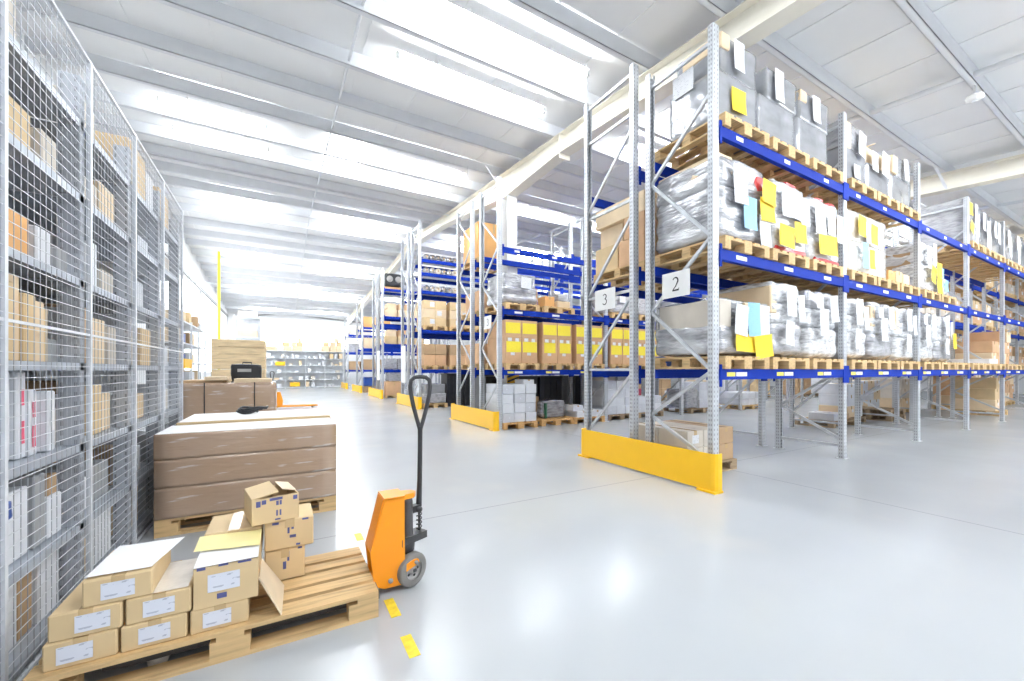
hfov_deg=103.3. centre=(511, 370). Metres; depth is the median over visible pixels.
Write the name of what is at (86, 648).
carton
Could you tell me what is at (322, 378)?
shelving
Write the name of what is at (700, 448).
carton
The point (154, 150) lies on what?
beam
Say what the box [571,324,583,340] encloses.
carton
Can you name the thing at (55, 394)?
storage box
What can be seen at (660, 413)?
wooden pallet
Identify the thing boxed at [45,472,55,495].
storage box
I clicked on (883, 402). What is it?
carton
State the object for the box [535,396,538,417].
carton
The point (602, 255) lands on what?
carton
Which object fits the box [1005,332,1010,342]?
carton
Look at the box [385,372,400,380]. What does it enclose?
load
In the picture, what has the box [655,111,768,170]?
wooden pallet
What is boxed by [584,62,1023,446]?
rack
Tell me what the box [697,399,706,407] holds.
carton
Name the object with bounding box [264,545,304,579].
carton
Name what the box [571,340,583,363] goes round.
carton
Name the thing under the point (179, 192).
beam
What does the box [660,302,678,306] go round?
load
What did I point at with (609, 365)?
wooden pallet
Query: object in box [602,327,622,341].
carton
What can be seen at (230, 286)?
beam
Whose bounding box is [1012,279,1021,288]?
carton
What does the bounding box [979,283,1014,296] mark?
carton
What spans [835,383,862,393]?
carton
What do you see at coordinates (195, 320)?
storage box
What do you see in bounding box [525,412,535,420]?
carton
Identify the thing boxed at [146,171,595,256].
beam
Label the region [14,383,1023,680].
floor
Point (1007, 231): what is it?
load
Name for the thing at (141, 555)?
paper sheet
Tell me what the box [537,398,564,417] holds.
load
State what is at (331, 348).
carton
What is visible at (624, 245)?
carton
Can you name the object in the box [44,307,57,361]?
storage box
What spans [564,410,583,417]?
carton
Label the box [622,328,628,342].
carton
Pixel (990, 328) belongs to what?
wooden pallet
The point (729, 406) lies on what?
wooden pallet
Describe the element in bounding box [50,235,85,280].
storage box
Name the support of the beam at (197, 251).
attached to the ceiling at (872, 47)
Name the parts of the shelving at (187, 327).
shelf, shelf, shelf post, shelf, shelf, shelf, shelf post, shelf post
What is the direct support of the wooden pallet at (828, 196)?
on the rack at (717, 133)
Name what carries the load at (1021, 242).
on the wooden pallet at (1007, 277)
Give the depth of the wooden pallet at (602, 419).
9.75 m
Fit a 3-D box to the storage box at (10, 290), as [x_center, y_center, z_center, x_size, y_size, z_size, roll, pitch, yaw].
[-2.210,-0.204,1.560,0.360,0.330,0.088,0,0,-30]
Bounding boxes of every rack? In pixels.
[344,316,429,388]
[356,298,450,392]
[372,274,486,388]
[378,268,463,397]
[401,232,593,394]
[411,220,612,396]
[457,200,785,407]
[479,176,827,429]
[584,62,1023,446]
[645,22,1023,459]
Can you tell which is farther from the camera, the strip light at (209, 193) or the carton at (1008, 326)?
the carton at (1008, 326)
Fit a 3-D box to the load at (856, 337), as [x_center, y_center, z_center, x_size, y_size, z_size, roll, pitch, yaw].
[4.865,-0.620,6.329,0.774,0.928,0.960,0,0,-30]
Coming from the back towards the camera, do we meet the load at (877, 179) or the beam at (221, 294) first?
the beam at (221, 294)
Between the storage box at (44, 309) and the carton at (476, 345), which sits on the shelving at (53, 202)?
the storage box at (44, 309)
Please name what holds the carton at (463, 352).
on the carton at (463, 357)
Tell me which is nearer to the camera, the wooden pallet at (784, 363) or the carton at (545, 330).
the wooden pallet at (784, 363)
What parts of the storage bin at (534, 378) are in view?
lid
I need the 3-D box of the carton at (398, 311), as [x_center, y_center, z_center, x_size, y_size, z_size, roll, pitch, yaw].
[-5.168,-2.617,19.052,0.550,0.330,0.700,0,0,-30]
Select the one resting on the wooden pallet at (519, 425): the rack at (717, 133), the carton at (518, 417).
the carton at (518, 417)
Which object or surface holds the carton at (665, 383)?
on the carton at (663, 390)
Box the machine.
[384,273,400,292]
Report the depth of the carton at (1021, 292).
15.41 m
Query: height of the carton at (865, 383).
0.271 m
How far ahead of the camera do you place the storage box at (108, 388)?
3.59 m
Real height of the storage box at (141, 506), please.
0.200 m
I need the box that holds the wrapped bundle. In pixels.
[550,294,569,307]
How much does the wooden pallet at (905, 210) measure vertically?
0.138 m
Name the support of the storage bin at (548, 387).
on the floor
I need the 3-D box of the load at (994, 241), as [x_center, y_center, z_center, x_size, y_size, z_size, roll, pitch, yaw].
[11.393,-3.187,10.057,0.793,0.894,0.867,0,0,-30]
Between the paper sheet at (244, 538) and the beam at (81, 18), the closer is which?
the paper sheet at (244, 538)
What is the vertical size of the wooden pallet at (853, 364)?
0.138 m
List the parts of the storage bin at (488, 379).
lid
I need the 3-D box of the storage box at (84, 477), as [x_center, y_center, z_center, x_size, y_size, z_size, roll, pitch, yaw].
[-2.613,0.722,2.217,0.360,0.180,0.280,0,0,-30]
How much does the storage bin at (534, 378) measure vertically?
1.100 m
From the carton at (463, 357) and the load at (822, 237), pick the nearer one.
the load at (822, 237)
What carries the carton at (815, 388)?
on the wooden pallet
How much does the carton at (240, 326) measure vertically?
0.300 m
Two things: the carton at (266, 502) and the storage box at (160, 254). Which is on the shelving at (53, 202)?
the storage box at (160, 254)
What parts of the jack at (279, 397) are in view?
plate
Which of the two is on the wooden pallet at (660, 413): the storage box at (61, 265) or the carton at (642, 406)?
the carton at (642, 406)
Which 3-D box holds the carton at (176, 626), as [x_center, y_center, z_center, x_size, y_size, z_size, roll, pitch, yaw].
[-1.531,1.066,1.785,0.207,0.104,0.325,0,0,-30]
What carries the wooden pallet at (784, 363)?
on the rack at (717, 133)
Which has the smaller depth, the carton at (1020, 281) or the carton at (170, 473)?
the carton at (170, 473)
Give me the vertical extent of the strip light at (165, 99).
0.220 m
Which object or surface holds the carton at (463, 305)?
on the carton
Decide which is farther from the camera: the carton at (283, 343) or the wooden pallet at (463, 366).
the carton at (283, 343)
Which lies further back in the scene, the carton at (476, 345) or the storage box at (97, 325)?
the carton at (476, 345)
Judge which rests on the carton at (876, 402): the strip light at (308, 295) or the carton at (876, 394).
the carton at (876, 394)
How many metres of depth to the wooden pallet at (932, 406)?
13.08 m
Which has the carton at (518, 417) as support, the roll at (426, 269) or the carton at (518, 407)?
the carton at (518, 407)
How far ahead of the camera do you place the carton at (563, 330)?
9.31 m
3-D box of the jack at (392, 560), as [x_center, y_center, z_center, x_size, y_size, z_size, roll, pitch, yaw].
[-1.102,0.638,2.117,1.420,1.224,0.360,0,0,-30]
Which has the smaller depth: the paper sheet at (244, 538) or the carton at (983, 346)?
the paper sheet at (244, 538)
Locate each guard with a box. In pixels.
[341,382,347,388]
[352,384,361,392]
[368,387,383,398]
[396,393,421,409]
[449,403,499,430]
[578,428,722,494]
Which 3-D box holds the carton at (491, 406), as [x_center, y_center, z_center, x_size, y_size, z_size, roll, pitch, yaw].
[-0.275,0.809,8.944,0.270,0.200,0.804,0,0,-30]
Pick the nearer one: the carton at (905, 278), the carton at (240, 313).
the carton at (905, 278)
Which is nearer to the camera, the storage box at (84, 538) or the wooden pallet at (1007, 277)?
the storage box at (84, 538)
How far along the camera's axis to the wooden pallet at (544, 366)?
9.21 m
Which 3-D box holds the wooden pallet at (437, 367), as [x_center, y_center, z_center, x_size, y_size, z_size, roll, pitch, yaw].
[-2.797,-0.101,13.986,0.840,0.138,0.950,0,0,-30]
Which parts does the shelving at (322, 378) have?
shelf post, shelf post, shelf post, shelf post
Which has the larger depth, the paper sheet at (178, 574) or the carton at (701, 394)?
the carton at (701, 394)
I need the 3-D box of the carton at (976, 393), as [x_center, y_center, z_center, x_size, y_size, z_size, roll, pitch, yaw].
[13.173,0.658,11.508,0.420,0.301,0.803,0,0,-30]
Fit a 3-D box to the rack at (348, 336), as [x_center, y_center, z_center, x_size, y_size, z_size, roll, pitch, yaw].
[-9.094,-1.250,29.810,5.910,5.000,1.650,0,0,-30]
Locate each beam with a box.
[93,110,600,233]
[130,139,600,245]
[142,157,600,251]
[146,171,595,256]
[153,0,664,177]
[155,184,565,256]
[168,200,595,269]
[173,214,705,296]
[183,227,698,298]
[186,238,664,301]
[191,247,659,306]
[196,256,579,301]
[201,264,579,305]
[205,271,576,309]
[212,284,576,314]
[325,0,908,240]
[349,0,826,323]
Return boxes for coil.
[236,405,268,413]
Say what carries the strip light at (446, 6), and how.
hanging from the ceiling at (872, 47)
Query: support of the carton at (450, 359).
on the wooden pallet at (451, 367)
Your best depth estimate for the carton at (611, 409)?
10.24 m
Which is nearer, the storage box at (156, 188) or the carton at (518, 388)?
the storage box at (156, 188)
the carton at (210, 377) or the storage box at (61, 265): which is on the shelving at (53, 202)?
the storage box at (61, 265)
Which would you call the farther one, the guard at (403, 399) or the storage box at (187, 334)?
the guard at (403, 399)
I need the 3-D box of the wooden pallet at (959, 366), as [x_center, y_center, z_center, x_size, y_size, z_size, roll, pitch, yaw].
[8.932,-0.086,8.641,0.840,0.138,0.960,0,0,-30]
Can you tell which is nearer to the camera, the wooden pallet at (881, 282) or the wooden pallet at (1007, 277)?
the wooden pallet at (881, 282)
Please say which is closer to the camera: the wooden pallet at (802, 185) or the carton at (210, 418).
the carton at (210, 418)
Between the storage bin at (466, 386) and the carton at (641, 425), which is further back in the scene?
the storage bin at (466, 386)
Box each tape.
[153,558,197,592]
[354,533,363,540]
[384,598,400,617]
[400,634,420,658]
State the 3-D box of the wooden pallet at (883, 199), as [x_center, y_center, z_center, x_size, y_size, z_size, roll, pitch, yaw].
[5.718,-2.671,6.807,0.840,0.138,0.960,0,0,-30]
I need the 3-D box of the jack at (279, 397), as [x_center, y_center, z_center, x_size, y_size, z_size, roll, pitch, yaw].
[-7.316,0.638,13.614,1.420,1.224,0.360,0,0,-30]
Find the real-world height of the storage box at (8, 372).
0.385 m
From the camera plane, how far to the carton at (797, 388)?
18.69 m
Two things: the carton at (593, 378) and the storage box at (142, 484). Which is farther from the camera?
the carton at (593, 378)
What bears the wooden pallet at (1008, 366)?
on the rack at (717, 133)
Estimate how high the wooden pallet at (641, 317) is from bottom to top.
0.138 m
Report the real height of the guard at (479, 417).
0.400 m
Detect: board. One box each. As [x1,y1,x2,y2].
[183,379,228,382]
[377,351,379,379]
[401,345,405,382]
[415,272,487,285]
[415,290,465,298]
[416,258,486,272]
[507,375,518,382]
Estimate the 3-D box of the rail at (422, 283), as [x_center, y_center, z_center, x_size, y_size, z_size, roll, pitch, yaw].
[-1.722,-2.862,14.030,2.850,0.045,0.020,0,0,-30]
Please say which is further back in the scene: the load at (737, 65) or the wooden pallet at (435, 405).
the wooden pallet at (435, 405)
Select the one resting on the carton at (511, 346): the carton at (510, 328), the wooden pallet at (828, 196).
the carton at (510, 328)
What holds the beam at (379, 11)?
attached to the ceiling at (872, 47)
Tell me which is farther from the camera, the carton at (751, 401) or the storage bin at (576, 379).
the carton at (751, 401)
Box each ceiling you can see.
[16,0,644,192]
[16,0,1023,324]
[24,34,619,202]
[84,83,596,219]
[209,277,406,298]
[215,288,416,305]
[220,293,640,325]
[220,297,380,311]
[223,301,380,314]
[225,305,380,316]
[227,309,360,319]
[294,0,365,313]
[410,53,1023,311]
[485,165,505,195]
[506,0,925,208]
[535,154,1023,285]
[564,199,1023,294]
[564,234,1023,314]
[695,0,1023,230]
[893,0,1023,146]
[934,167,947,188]
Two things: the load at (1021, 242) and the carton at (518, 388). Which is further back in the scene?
the load at (1021, 242)
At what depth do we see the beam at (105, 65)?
7.70 m
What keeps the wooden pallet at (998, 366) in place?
on the rack at (717, 133)
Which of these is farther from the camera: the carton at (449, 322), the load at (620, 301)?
the carton at (449, 322)
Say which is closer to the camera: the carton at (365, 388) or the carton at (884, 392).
the carton at (884, 392)
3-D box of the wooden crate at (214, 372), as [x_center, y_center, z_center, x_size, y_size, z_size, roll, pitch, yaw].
[-5.365,0.258,8.014,0.840,0.552,0.838,0,0,-30]
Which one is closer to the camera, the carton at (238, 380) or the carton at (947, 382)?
the carton at (238, 380)
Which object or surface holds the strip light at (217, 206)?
hanging from the ceiling at (872, 47)
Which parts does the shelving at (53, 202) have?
post, shelf post, shelf, shelf, shelf, shelf, shelf, shelf, shelf, panel, shelf, shelf post, shelf, shelf, post, shelf, shelf, shelf, panel, shelf, shelf, shelf, shelf post, shelf post, shelf, shelf, shelf, shelf, post, shelf, shelf, shelf, shelf post, shelf, shelf, post, shelf, shelf post, post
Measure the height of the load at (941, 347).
0.929 m
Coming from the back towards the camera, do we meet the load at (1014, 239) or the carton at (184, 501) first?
the load at (1014, 239)
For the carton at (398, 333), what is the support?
on the carton at (398, 338)
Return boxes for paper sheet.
[84,537,183,577]
[194,529,261,551]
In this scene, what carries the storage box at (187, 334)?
on the shelving at (187, 327)
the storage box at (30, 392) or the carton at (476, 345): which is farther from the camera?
the carton at (476, 345)
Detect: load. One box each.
[183,381,276,418]
[363,377,375,385]
[384,358,396,369]
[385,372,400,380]
[397,358,406,369]
[417,383,445,402]
[487,272,536,306]
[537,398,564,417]
[592,293,628,315]
[639,298,657,314]
[655,298,773,358]
[656,152,776,253]
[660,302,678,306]
[667,388,697,407]
[670,31,756,154]
[719,281,806,356]
[733,67,795,164]
[753,179,810,255]
[774,89,827,178]
[785,290,839,358]
[803,197,843,265]
[809,120,866,189]
[830,298,869,358]
[836,209,885,277]
[847,302,895,359]
[865,151,890,195]
[884,307,917,360]
[885,242,944,293]
[889,154,910,207]
[908,312,936,361]
[920,198,977,246]
[927,316,956,361]
[943,279,948,294]
[959,226,1010,265]
[976,209,989,247]
[988,217,1000,253]
[1009,232,1019,263]
[1018,237,1023,266]
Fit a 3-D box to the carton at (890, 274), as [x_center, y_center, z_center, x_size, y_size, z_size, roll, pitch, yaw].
[6.140,-1.537,6.795,0.280,0.201,0.363,0,0,-30]
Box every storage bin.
[440,373,463,406]
[462,374,478,405]
[475,376,496,409]
[519,376,537,395]
[537,376,562,399]
[560,375,580,404]
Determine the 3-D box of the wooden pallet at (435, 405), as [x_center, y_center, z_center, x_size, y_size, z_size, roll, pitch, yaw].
[-2.787,1.179,13.969,0.840,0.138,0.950,0,0,-30]
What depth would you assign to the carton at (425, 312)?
13.53 m
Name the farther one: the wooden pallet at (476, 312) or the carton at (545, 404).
the wooden pallet at (476, 312)
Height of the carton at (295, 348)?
0.330 m
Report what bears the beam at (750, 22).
on the column
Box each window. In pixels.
[160,279,210,370]
[262,322,428,348]
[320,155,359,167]
[324,133,369,149]
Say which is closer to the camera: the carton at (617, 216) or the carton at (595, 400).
the carton at (617, 216)
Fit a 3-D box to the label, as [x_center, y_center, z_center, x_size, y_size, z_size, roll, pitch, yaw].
[-2.044,0.548,1.587,0.077,0.117,0.132,0,0,-30]
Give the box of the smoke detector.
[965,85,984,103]
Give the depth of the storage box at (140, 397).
3.31 m
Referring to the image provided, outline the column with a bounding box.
[502,194,516,382]
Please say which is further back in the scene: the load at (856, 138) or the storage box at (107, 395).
the load at (856, 138)
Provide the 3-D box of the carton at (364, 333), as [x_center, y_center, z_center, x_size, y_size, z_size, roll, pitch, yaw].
[-10.371,-2.752,28.679,0.700,0.600,0.800,0,0,-30]
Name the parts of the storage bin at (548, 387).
lid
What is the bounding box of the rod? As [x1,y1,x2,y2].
[586,64,586,97]
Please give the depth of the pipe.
17.48 m
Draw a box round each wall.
[16,26,226,383]
[227,312,574,384]
[617,280,1023,393]
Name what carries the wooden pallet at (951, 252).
on the rack at (717, 133)
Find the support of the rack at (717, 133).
on the floor
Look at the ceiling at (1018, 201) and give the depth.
10.75 m
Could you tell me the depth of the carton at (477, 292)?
9.90 m
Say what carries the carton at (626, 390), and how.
on the carton at (626, 399)
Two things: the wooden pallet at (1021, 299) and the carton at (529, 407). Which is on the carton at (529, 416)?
the carton at (529, 407)
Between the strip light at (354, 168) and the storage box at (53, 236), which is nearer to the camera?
the storage box at (53, 236)
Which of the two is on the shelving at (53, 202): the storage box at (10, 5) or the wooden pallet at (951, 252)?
the storage box at (10, 5)
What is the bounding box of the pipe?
[188,251,219,364]
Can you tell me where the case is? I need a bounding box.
[231,362,261,380]
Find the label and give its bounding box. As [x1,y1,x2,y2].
[8,501,11,519]
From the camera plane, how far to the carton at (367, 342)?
23.03 m
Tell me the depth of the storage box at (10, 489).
1.73 m
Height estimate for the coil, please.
0.085 m
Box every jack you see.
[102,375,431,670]
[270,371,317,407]
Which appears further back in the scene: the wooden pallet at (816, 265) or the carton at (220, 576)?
the wooden pallet at (816, 265)
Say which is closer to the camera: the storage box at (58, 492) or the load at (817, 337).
the storage box at (58, 492)
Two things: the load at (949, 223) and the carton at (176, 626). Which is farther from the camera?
the load at (949, 223)
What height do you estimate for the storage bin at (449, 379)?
1.150 m
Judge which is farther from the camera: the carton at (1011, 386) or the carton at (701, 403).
the carton at (1011, 386)
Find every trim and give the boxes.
[160,244,227,316]
[183,274,211,378]
[258,314,360,322]
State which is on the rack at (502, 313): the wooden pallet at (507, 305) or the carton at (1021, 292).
the wooden pallet at (507, 305)
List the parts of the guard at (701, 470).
plate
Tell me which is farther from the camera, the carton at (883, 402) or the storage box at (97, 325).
the carton at (883, 402)
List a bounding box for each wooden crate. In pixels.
[211,339,265,368]
[211,369,265,380]
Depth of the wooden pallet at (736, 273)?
5.18 m
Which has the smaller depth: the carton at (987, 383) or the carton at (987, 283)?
the carton at (987, 383)
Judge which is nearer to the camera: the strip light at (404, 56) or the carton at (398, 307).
the strip light at (404, 56)
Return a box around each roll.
[421,254,428,258]
[421,267,428,271]
[421,285,428,290]
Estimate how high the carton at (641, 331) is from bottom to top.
0.370 m
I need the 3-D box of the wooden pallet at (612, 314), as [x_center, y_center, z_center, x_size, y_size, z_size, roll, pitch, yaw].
[2.586,-1.366,10.604,0.840,0.138,0.980,0,0,-30]
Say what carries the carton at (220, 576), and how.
on the carton at (226, 614)
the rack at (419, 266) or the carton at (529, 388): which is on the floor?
the rack at (419, 266)
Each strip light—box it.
[157,94,267,128]
[172,123,269,151]
[208,192,272,206]
[214,204,273,216]
[229,251,274,257]
[232,259,275,265]
[241,285,276,289]
[243,290,276,293]
[248,307,276,309]
[304,310,341,313]
[308,295,351,299]
[309,291,354,295]
[314,268,368,275]
[316,261,372,269]
[326,223,395,236]
[329,214,403,229]
[349,165,448,192]
[356,146,465,178]
[396,49,544,113]
[420,0,588,77]
[444,242,462,247]
[517,204,574,221]
[517,255,547,260]
[520,247,564,256]
[626,140,686,161]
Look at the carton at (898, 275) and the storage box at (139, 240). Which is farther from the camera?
the carton at (898, 275)
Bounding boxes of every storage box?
[8,0,15,39]
[8,94,29,149]
[8,208,26,253]
[8,274,18,360]
[8,281,12,359]
[8,371,24,459]
[8,372,8,459]
[8,472,44,549]
[8,486,26,564]
[8,584,15,650]
[16,571,31,641]
[18,292,33,360]
[25,380,84,393]
[25,390,35,456]
[26,459,107,500]
[28,224,49,264]
[30,85,93,136]
[30,127,55,172]
[32,549,58,624]
[35,301,43,361]
[36,391,54,451]
[43,303,85,362]
[43,309,45,361]
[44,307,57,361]
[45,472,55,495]
[45,491,60,539]
[47,339,55,361]
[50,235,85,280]
[50,247,65,271]
[53,444,112,484]
[55,394,57,442]
[57,166,96,208]
[57,477,85,508]
[84,240,96,285]
[84,385,100,435]
[84,507,110,567]
[84,538,84,571]
[93,180,112,222]
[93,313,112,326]
[93,318,103,363]
[95,130,144,199]
[97,261,112,275]
[97,269,112,292]
[98,430,160,461]
[102,384,165,413]
[102,393,109,430]
[105,326,115,363]
[110,393,112,424]
[111,486,137,534]
[137,234,146,251]
[137,274,145,307]
[137,281,142,306]
[137,328,148,365]
[137,393,142,417]
[137,445,139,469]
[138,479,145,486]
[138,487,145,515]
[145,172,152,209]
[153,186,166,227]
[160,254,168,271]
[160,327,166,340]
[160,345,166,365]
[160,372,166,381]
[166,309,185,320]
[183,370,197,379]
[183,372,189,379]
[184,333,189,343]
[186,312,190,322]
[191,317,198,326]
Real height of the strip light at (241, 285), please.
0.220 m
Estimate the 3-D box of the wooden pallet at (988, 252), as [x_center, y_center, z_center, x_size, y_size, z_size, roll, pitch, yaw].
[10.609,-2.671,9.597,0.840,0.138,0.960,0,0,-30]
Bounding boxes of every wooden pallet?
[22,546,378,680]
[154,495,335,538]
[384,395,396,397]
[415,325,446,331]
[415,365,446,369]
[422,402,447,407]
[440,365,467,369]
[443,327,469,331]
[461,311,496,319]
[461,364,493,369]
[464,257,496,273]
[467,328,487,332]
[485,302,539,315]
[486,363,538,369]
[502,421,537,429]
[522,306,574,318]
[528,416,572,425]
[529,363,573,369]
[553,364,604,369]
[563,416,604,423]
[592,312,628,322]
[594,260,671,288]
[596,364,628,367]
[608,413,628,420]
[617,315,644,324]
[625,411,662,417]
[639,270,726,292]
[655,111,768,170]
[655,235,768,274]
[655,356,768,368]
[663,407,707,413]
[700,248,809,281]
[719,404,757,409]
[722,458,736,471]
[733,357,809,368]
[734,136,809,178]
[742,259,843,284]
[774,157,843,195]
[778,358,843,368]
[783,269,876,292]
[795,417,854,427]
[803,177,876,209]
[812,276,899,297]
[837,283,919,301]
[847,191,899,217]
[847,359,876,368]
[847,416,865,422]
[861,289,940,305]
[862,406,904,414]
[862,412,905,421]
[867,203,919,228]
[877,360,899,368]
[882,294,956,309]
[900,361,919,368]
[903,362,940,369]
[931,405,949,409]
[934,362,955,369]
[937,240,984,259]
[937,247,995,266]
[942,253,1005,270]
[948,284,979,290]
[955,259,1016,274]
[955,285,995,295]
[955,326,995,332]
[955,409,1007,415]
[956,363,969,369]
[961,290,1007,299]
[969,264,1023,278]
[970,363,984,369]
[973,293,1016,302]
[975,273,1018,282]
[985,363,995,369]
[987,297,1023,305]
[993,304,1021,307]
[996,364,1005,369]
[1005,400,1014,404]
[1006,364,1016,369]
[1017,364,1023,369]
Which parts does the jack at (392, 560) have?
plate, slope plate, plate, plate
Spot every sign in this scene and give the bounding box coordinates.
[183,359,191,367]
[275,361,284,365]
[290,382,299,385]
[484,315,490,328]
[595,287,614,311]
[662,268,689,299]
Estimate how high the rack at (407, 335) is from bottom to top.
6.200 m
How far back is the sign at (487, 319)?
8.85 m
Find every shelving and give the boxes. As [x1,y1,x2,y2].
[0,0,182,680]
[160,320,205,423]
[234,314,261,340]
[265,350,343,388]
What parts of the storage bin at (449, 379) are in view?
lid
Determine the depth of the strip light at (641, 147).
8.49 m
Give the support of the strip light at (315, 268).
hanging from the ceiling at (872, 47)
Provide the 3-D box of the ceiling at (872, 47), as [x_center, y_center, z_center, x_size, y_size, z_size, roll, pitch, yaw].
[5.611,-4.873,21.044,37.400,1.940,41.000,0,0,-30]
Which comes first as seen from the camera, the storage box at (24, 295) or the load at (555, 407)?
the storage box at (24, 295)
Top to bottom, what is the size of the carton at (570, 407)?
0.131 m
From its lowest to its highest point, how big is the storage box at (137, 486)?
0.300 m
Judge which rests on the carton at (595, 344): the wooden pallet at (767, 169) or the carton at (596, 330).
the carton at (596, 330)
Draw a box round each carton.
[42,620,125,672]
[47,578,125,642]
[82,550,170,607]
[121,610,190,652]
[126,560,192,624]
[153,418,335,460]
[154,445,335,489]
[154,469,335,520]
[176,409,330,425]
[190,597,250,634]
[193,539,283,614]
[204,376,230,379]
[204,511,263,551]
[234,378,271,382]
[238,311,257,317]
[238,324,257,331]
[238,330,257,337]
[244,481,298,526]
[264,503,313,551]
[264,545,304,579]
[266,346,276,350]
[282,342,289,345]
[283,346,291,350]
[292,346,301,350]
[321,346,328,351]
[329,346,335,351]
[336,346,341,351]
[349,326,359,334]
[349,343,359,351]
[349,361,359,369]
[360,329,371,335]
[363,316,375,326]
[363,338,375,347]
[363,359,375,369]
[363,386,375,392]
[384,309,396,316]
[384,336,396,343]
[384,381,400,394]
[385,303,395,309]
[385,330,395,335]
[396,304,406,309]
[396,330,405,336]
[397,310,406,316]
[397,336,406,343]
[410,338,423,344]
[417,300,434,310]
[417,308,434,318]
[417,317,434,325]
[417,344,434,354]
[417,355,434,364]
[435,301,445,309]
[435,309,445,317]
[435,318,445,326]
[435,344,445,354]
[435,355,445,364]
[446,302,456,311]
[446,310,456,319]
[446,319,456,326]
[446,345,456,354]
[446,355,456,364]
[461,303,465,311]
[461,345,465,354]
[461,355,465,363]
[463,221,496,264]
[466,290,491,313]
[466,343,487,363]
[486,383,513,393]
[486,392,512,403]
[486,402,513,412]
[488,319,520,339]
[488,337,520,363]
[502,383,524,393]
[502,413,513,422]
[512,383,535,392]
[513,393,524,402]
[513,403,524,412]
[514,412,524,421]
[515,379,533,383]
[521,321,536,337]
[521,338,536,362]
[523,393,535,402]
[525,402,535,411]
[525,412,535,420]
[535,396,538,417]
[537,322,556,338]
[537,339,556,363]
[538,296,553,306]
[539,403,546,418]
[557,323,570,339]
[557,339,570,363]
[564,404,582,410]
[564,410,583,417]
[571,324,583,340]
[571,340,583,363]
[583,408,603,416]
[592,326,601,340]
[592,341,601,363]
[592,367,615,380]
[592,380,615,388]
[592,388,615,397]
[592,397,615,405]
[592,405,615,414]
[596,189,657,231]
[596,244,618,273]
[601,222,624,248]
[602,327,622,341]
[602,342,621,363]
[614,380,624,388]
[616,367,627,379]
[616,389,624,396]
[616,397,623,405]
[616,405,624,413]
[619,233,659,266]
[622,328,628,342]
[622,343,628,363]
[624,210,657,239]
[624,397,628,404]
[625,389,628,396]
[625,405,628,412]
[639,329,644,342]
[639,343,644,363]
[639,396,644,404]
[639,404,644,411]
[639,422,670,442]
[641,394,660,403]
[655,421,686,425]
[659,426,702,448]
[661,379,670,387]
[661,388,667,396]
[663,444,702,451]
[666,420,700,423]
[676,382,706,390]
[677,424,707,445]
[691,423,732,443]
[697,391,706,398]
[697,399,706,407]
[703,446,707,452]
[719,391,748,398]
[719,398,748,404]
[719,442,732,459]
[729,386,735,390]
[729,391,754,398]
[742,379,757,384]
[742,385,757,391]
[742,391,757,397]
[749,398,754,404]
[783,378,804,385]
[783,385,804,394]
[805,378,810,385]
[808,411,837,420]
[811,378,834,382]
[811,383,818,392]
[819,383,854,394]
[819,394,854,405]
[819,405,854,417]
[832,380,867,390]
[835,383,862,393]
[852,380,873,389]
[865,380,879,389]
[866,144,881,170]
[866,390,873,399]
[872,379,908,388]
[874,390,879,399]
[874,399,878,406]
[879,398,908,407]
[880,388,907,398]
[886,270,894,280]
[894,271,901,282]
[902,274,908,284]
[925,308,935,314]
[933,375,974,384]
[933,385,949,394]
[933,395,949,405]
[941,311,949,316]
[945,359,997,363]
[949,291,960,300]
[955,341,996,353]
[955,353,995,358]
[955,377,999,388]
[955,388,998,399]
[955,398,999,410]
[960,301,978,310]
[960,314,981,323]
[962,331,999,341]
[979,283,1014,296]
[979,304,990,313]
[986,278,992,286]
[986,319,992,326]
[996,353,999,363]
[997,342,999,352]
[1005,277,1011,284]
[1005,310,1011,318]
[1005,323,1014,330]
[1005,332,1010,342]
[1005,376,1009,384]
[1005,384,1008,392]
[1006,343,1008,353]
[1006,354,1008,363]
[1009,346,1011,355]
[1009,356,1014,363]
[1009,384,1013,392]
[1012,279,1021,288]
[1012,313,1021,321]
[1012,347,1021,356]
[1019,288,1023,297]
[1019,357,1023,364]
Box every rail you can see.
[422,252,462,258]
[422,264,456,269]
[422,283,486,290]
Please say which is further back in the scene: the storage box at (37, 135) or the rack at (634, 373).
the rack at (634, 373)
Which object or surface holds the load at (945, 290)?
on the wooden pallet at (944, 298)
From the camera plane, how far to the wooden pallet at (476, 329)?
14.49 m
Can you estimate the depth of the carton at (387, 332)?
18.51 m
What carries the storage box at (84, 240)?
on the shelving at (53, 202)
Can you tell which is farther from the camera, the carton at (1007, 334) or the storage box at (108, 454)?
the carton at (1007, 334)
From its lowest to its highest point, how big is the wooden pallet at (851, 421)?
0.135 m
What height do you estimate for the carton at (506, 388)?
0.200 m
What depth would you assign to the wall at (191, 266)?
18.12 m
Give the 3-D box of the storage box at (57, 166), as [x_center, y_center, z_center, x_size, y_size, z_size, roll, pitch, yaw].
[-2.607,-1.019,2.254,0.360,0.180,0.250,0,0,-30]
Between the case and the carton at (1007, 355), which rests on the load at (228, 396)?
the case

